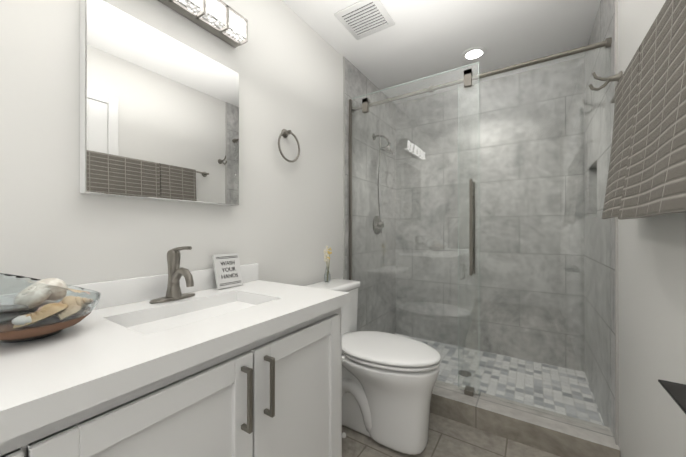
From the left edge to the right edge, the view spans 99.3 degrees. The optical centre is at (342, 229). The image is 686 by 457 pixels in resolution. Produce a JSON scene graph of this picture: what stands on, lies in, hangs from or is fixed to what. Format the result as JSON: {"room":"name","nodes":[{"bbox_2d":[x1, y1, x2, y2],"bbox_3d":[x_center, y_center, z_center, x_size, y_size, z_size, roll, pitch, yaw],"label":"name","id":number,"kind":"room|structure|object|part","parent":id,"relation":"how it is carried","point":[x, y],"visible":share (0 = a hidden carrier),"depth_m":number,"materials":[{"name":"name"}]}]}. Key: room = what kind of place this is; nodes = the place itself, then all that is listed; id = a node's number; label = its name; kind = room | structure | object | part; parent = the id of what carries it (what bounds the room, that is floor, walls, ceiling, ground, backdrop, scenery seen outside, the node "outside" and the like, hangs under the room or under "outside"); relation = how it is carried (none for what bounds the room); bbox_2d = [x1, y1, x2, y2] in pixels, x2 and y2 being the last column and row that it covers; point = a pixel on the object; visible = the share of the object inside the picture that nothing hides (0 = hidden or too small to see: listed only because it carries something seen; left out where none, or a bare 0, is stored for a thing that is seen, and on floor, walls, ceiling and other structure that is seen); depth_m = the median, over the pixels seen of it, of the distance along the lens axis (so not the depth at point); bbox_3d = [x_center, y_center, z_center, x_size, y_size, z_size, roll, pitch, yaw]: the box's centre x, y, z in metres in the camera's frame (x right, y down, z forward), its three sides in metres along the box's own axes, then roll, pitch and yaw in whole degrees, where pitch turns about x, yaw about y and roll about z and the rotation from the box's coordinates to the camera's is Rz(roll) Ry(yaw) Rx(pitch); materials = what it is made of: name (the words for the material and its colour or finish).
{"room":"bathroom","nodes":[
{"label":"bathroom","id":0,"kind":"room"},
{"bbox_2d":[0,0,342,285],"bbox_3d":[-0.919,-0.091,0.858,0.100,2.420,3.250,0,0,33],"label":"wall","id":1,"kind":"structure","parent":0,"point":[282,222],"depth_m":1.18,"materials":[{"name":"white paint"}]},
{"bbox_2d":[80,0,238,205],"bbox_3d":[-0.651,-0.420,1.131,0.049,0.613,0.554,0,0,33],"label":"mirror","id":2,"kind":"object","parent":1,"relation":"attached to","point":[159,115],"visible":1,"depth_m":1.04,"materials":[{"name":"white mirror"}]},
{"bbox_2d":[71,263,257,310],"bbox_3d":[-0.806,0.212,0.918,0.020,0.085,1.356,0,0,33],"label":"backsplash","id":3,"kind":"structure","parent":1,"relation":"attached to","point":[113,292],"depth_m":1.05,"materials":[{"name":"white stone"}]},
{"bbox_2d":[158,0,247,47],"bbox_3d":[-0.647,-0.915,1.100,0.090,0.100,0.630,0,0,33],"label":"sconce","id":4,"kind":"object","parent":1,"relation":"attached to","point":[223,21],"visible":1,"depth_m":1.23,"materials":[{"name":"grey glass"}]},
{"bbox_2d":[278,129,299,161],"bbox_3d":[-0.316,-0.478,1.653,0.045,0.194,0.175,0,0,33],"label":"towel ring","id":5,"kind":"object","parent":1,"relation":"attached to","point":[285,133],"visible":1,"depth_m":1.65,"materials":[{"name":"silver metal"}]},
{"bbox_2d":[343,57,344,278],"bbox_3d":[0.008,-0.088,2.186,0.010,2.420,0.012,0,0,33],"label":"trim","id":6,"kind":"structure","parent":1,"relation":"attached to","point":[343,167],"depth_m":2.18,"materials":[{"name":"grey metal"}]},
{"bbox_2d":[345,58,395,333],"bbox_3d":[0.259,-0.087,2.668,0.108,2.420,1.070,0,0,33],"label":"wall tiles","id":7,"kind":"structure","parent":1,"relation":"attached to","point":[358,83],"depth_m":2.54,"materials":[{"name":"tile"}]},
{"bbox_2d":[372,133,392,233],"bbox_3d":[0.373,-0.408,2.579,0.180,0.898,0.207,0,0,33],"label":"shower fixture","id":8,"kind":"object","parent":7,"relation":"attached to","point":[381,224],"depth_m":2.57,"materials":[{"name":"silver metal"}]},
{"bbox_2d":[282,0,600,103],"bbox_3d":[0.054,-1.351,0.868,1.724,0.100,4.320,0,0,33],"label":"ceiling","id":9,"kind":"structure","parent":0,"point":[420,39],"depth_m":1.96,"materials":[{"name":"white paint"}]},
{"bbox_2d":[334,0,394,39],"bbox_3d":[0.137,-1.290,1.790,0.280,0.017,0.280,0,0,33],"label":"ceiling vent","id":10,"kind":"object","parent":9,"relation":"in","point":[361,19],"visible":1,"depth_m":1.77,"materials":[{"name":"white plastic"}]},
{"bbox_2d":[461,46,486,60],"bbox_3d":[0.965,-1.294,2.148,0.170,0.008,0.170,0,0,33],"label":"recessed light","id":11,"kind":"object","parent":9,"relation":"in","point":[474,53],"visible":1,"depth_m":2.14,"materials":[{"name":"white paint"}]},
{"bbox_2d":[342,413,559,456],"bbox_3d":[-0.237,1.168,0.413,1.724,0.100,3.250,0,0,33],"label":"floor","id":12,"kind":"structure","parent":0,"point":[447,437],"depth_m":1.51,"materials":[{"name":"tile"}]},
{"bbox_2d":[0,299,349,456],"bbox_3d":[-0.564,0.709,0.769,0.582,0.820,1.332,0,0,33],"label":"bathroom vanity","id":13,"kind":"object","parent":12,"relation":"on","point":[251,366],"depth_m":0.74,"materials":[{"name":"white paint"}]},
{"bbox_3d":[-0.596,0.667,0.267,0.020,0.671,0.412,0,0,33],"label":"door","id":14,"kind":"part","parent":13,"relation":"part of","materials":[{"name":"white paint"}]},
{"bbox_3d":[-0.367,0.668,0.621,0.020,0.671,0.420,0,0,33],"label":"door","id":15,"kind":"part","parent":13,"relation":"part of","materials":[{"name":"white paint"}]},
{"bbox_2d":[0,279,349,434],"bbox_3d":[-0.578,0.276,0.770,0.563,0.045,1.356,0,0,33],"label":"countertop","id":16,"kind":"structure","parent":13,"relation":"on","point":[91,357],"depth_m":0.65,"materials":[{"name":"white stone"}]},
{"bbox_2d":[0,273,100,342],"bbox_3d":[-0.735,0.172,0.690,0.250,0.154,0.250,0,0,33],"label":"shell bowl","id":17,"kind":"object","parent":16,"relation":"on","point":[31,309],"visible":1,"depth_m":0.62,"materials":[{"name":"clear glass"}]},
{"bbox_2d":[149,246,194,302],"bbox_3d":[-0.582,0.155,1.044,0.148,0.196,0.162,0,0,33],"label":"faucet","id":18,"kind":"object","parent":16,"relation":"on","point":[176,272],"visible":1,"depth_m":1.05,"materials":[{"name":"silver metal"}]},
{"bbox_2d":[124,299,259,334],"bbox_3d":[-0.461,0.366,0.966,0.284,0.157,0.484,0,0,33],"label":"sink","id":19,"kind":"object","parent":16,"relation":"in","point":[154,322],"depth_m":1.01,"materials":[{"name":"white ceramic"}]},
{"bbox_2d":[212,253,242,289],"bbox_3d":[-0.511,0.180,1.296,0.047,0.146,0.125,0,0,33],"label":"sign","id":20,"kind":"object","parent":16,"relation":"on","point":[227,269],"visible":1,"depth_m":1.28,"materials":[{"name":"white"}]},
{"bbox_3d":[-0.249,0.438,0.753,0.035,0.162,0.011,0,0,33],"label":"handle","id":21,"kind":"part","parent":13,"relation":"part of","materials":[{"name":"silver metal"}]},
{"bbox_3d":[-0.207,0.438,0.818,0.035,0.162,0.011,0,0,33],"label":"handle","id":22,"kind":"part","parent":13,"relation":"part of","materials":[{"name":"silver metal"}]},
{"bbox_3d":[-0.135,0.669,0.979,0.020,0.671,0.420,0,0,33],"label":"door","id":23,"kind":"part","parent":13,"relation":"part of","materials":[{"name":"white paint"}]},
{"bbox_3d":[-0.228,0.711,1.339,0.526,0.818,0.011,0,0,33],"label":"frame","id":24,"kind":"part","parent":13,"relation":"part of","materials":[{"name":"white paint"}]},
{"bbox_2d":[305,278,440,454],"bbox_3d":[0.149,0.727,1.641,0.782,0.787,0.450,0,0,33],"label":"toilet","id":25,"kind":"object","parent":12,"relation":"on","point":[388,381],"visible":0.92,"depth_m":1.47,"materials":[{"name":"white ceramic"}]},
{"bbox_2d":[324,246,331,282],"bbox_3d":[-0.098,0.215,1.843,0.055,0.232,0.057,0,0,33],"label":"bud vase","id":26,"kind":"object","parent":25,"relation":"on","point":[327,273],"visible":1,"depth_m":1.83,"materials":[{"name":"clear glass"}]},
{"bbox_3d":[-0.100,0.282,1.845,0.040,0.098,0.040,0,0,33],"label":"glass","id":27,"kind":"part","parent":26,"relation":"part of","materials":[{"name":"clear glass"}]},
{"bbox_3d":[-0.087,0.355,1.795,0.220,0.042,0.450,0,0,33],"label":"tank lid","id":28,"kind":"part","parent":25,"relation":"part of","materials":[{"name":"white ceramic"}]},
{"bbox_3d":[-0.089,0.527,1.796,0.204,0.302,0.430,0,0,33],"label":"tank","id":29,"kind":"part","parent":25,"relation":"part of","materials":[{"name":"white ceramic"}]},
{"bbox_3d":[0.240,0.663,1.583,0.564,0.022,0.388,0,0,33],"label":"seat","id":30,"kind":"part","parent":25,"relation":"part of","materials":[{"name":"white ceramic"}]},
{"bbox_3d":[0.222,0.898,1.594,0.601,0.445,0.384,0,0,33],"label":"bowl","id":31,"kind":"part","parent":25,"relation":"part of","materials":[{"name":"white ceramic"}]},
{"bbox_3d":[0.234,0.635,1.586,0.585,0.030,0.394,0,0,33],"label":"lid","id":32,"kind":"part","parent":25,"relation":"part of","materials":[{"name":"white ceramic"}]},
{"bbox_2d":[395,57,584,371],"bbox_3d":[1.201,-0.087,2.636,1.508,2.420,0.100,0,0,33],"label":"wall tile","id":33,"kind":"structure","parent":0,"point":[500,255],"depth_m":2.48,"materials":[{"name":"tile"}]},
{"bbox_2d":[618,0,685,456],"bbox_3d":[0.444,-0.093,-0.026,0.100,2.420,3.250,0,0,33],"label":"wall","id":34,"kind":"structure","parent":0,"point":[652,304],"depth_m":1.00,"materials":[{"name":"white paint"}]},
{"bbox_2d":[584,0,614,439],"bbox_3d":[1.615,-0.089,1.789,0.108,2.420,1.070,0,0,33],"label":"wall tiles","id":35,"kind":"structure","parent":34,"relation":"attached to","point":[603,28],"depth_m":1.67,"materials":[{"name":"tile"}]},
{"bbox_2d":[589,71,622,90],"bbox_3d":[1.197,-0.687,1.335,0.113,0.089,0.048,0,0,33],"label":"robe hook","id":36,"kind":"object","parent":34,"relation":"attached to","point":[617,77],"visible":0.94,"depth_m":1.33,"materials":[{"name":"silver metal"}]},
{"bbox_2d":[614,0,618,445],"bbox_3d":[1.278,-0.090,1.363,0.010,2.420,0.012,0,0,33],"label":"trim","id":37,"kind":"structure","parent":34,"relation":"attached to","point":[616,252],"depth_m":1.36,"materials":[{"name":"grey"}]},
{"bbox_2d":[602,0,685,219],"bbox_3d":[0.836,-0.293,0.787,0.124,0.525,1.028,0,0,33],"label":"towel","id":38,"kind":"object","parent":34,"relation":"attached to","point":[647,172],"visible":1,"depth_m":0.71,"materials":[{"name":"grey fabric"}]},
{"bbox_2d":[658,379,685,413],"bbox_3d":[0.665,0.316,0.504,0.104,0.035,0.260,0,0,33],"label":"shelf","id":39,"kind":"object","parent":34,"relation":"attached to","point":[676,392],"visible":1,"depth_m":0.59,"materials":[{"name":"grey metal"}]},
{"bbox_3d":[0.937,1.172,2.226,1.724,0.100,1.070,0,0,33],"label":"floor","id":40,"kind":"structure","parent":0,"visible":0},
{"bbox_2d":[395,333,603,425],"bbox_3d":[0.946,1.092,2.239,1.508,0.060,0.840,0,0,33],"label":"mosaic shower floor","id":41,"kind":"structure","parent":40,"relation":"on","point":[555,375],"depth_m":2.06,"materials":[{"name":"grey tile"}]},
{"bbox_2d":[459,370,470,376],"bbox_3d":[0.898,1.060,2.151,0.096,0.002,0.096,0,0,33],"label":"floor drain","id":42,"kind":"object","parent":41,"relation":"on","point":[464,373],"depth_m":2.15,"materials":[{"name":"grey metal"}]},
{"bbox_2d":[430,380,619,456],"bbox_3d":[0.668,1.061,1.811,1.521,0.120,0.180,0,0,33],"label":"shower curb","id":43,"kind":"structure","parent":40,"relation":"on","point":[549,432],"depth_m":1.55,"materials":[{"name":"stone"}]},
{"bbox_2d":[349,37,611,430],"bbox_3d":[0.678,-0.002,1.828,1.508,2.006,0.106,0,0,33],"label":"shower door","id":44,"kind":"structure","parent":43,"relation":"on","point":[468,79],"depth_m":1.75,"materials":[{"name":"clear glass"}]},
{"bbox_3d":[0.781,-0.014,1.761,0.016,0.570,0.106,0,0,33],"label":"handle","id":45,"kind":"part","parent":44,"relation":"part of","materials":[{"name":"silver metal"}]}
]}

